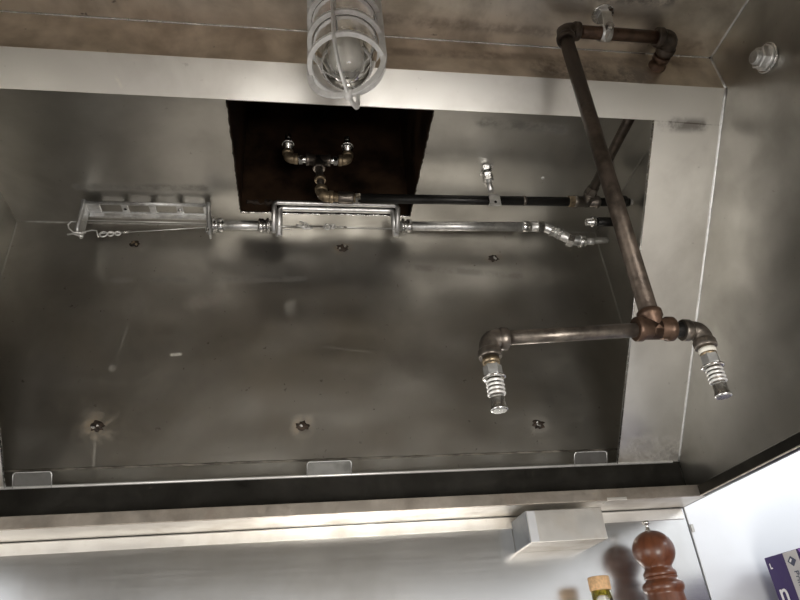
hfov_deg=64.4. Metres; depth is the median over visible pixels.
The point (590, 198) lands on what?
supply pipe
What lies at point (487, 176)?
clamp
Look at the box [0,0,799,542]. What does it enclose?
exhaust hood
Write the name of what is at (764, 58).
plug
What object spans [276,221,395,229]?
wire
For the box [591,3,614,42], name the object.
clamp
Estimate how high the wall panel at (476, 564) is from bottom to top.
1.957 m
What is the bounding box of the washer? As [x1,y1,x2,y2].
[591,3,613,23]
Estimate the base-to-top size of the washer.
0.002 m
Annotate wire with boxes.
[67,220,211,236]
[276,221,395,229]
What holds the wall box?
attached to the wall
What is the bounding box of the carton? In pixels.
[764,548,799,599]
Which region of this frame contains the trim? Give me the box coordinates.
[0,509,683,555]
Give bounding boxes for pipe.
[282,134,360,203]
[358,119,634,226]
[478,21,732,413]
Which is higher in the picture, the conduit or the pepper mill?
the conduit
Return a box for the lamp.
[307,0,386,109]
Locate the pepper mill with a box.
[632,520,686,599]
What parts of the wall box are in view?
plate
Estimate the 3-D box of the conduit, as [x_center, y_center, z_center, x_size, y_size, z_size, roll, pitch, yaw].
[0.033,-0.139,1.183,0.746,0.075,0.042,0,-32,-9]
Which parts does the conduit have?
link bracket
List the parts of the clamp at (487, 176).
mounting plate, threaded rod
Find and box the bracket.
[75,199,211,238]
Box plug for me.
[749,42,777,73]
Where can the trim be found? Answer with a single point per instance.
(34, 548)
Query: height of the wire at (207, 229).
0.039 m
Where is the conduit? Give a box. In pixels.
[211,200,608,247]
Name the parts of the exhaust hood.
panel, panel, trim, riser panel, panel, panel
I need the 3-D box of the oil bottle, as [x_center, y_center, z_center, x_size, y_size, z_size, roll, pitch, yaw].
[0.284,0.484,0.824,0.052,0.233,0.052,0,-32,-9]
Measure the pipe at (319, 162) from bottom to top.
0.156 m
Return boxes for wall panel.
[0,508,709,599]
[682,451,799,599]
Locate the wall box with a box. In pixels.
[511,507,607,552]
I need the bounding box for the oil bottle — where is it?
[587,575,612,599]
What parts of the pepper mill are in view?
knob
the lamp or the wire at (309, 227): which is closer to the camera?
the lamp
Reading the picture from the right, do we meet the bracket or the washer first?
the washer
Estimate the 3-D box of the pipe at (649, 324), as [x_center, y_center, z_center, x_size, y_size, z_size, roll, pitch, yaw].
[0.229,-0.128,0.733,0.360,0.551,0.066,0,-32,-9]
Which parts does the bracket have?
leg, rail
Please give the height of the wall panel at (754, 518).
2.950 m
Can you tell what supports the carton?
on the wall shelf
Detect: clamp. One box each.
[479,164,501,205]
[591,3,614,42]
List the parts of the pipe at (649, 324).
nozzle stem, nozzle stem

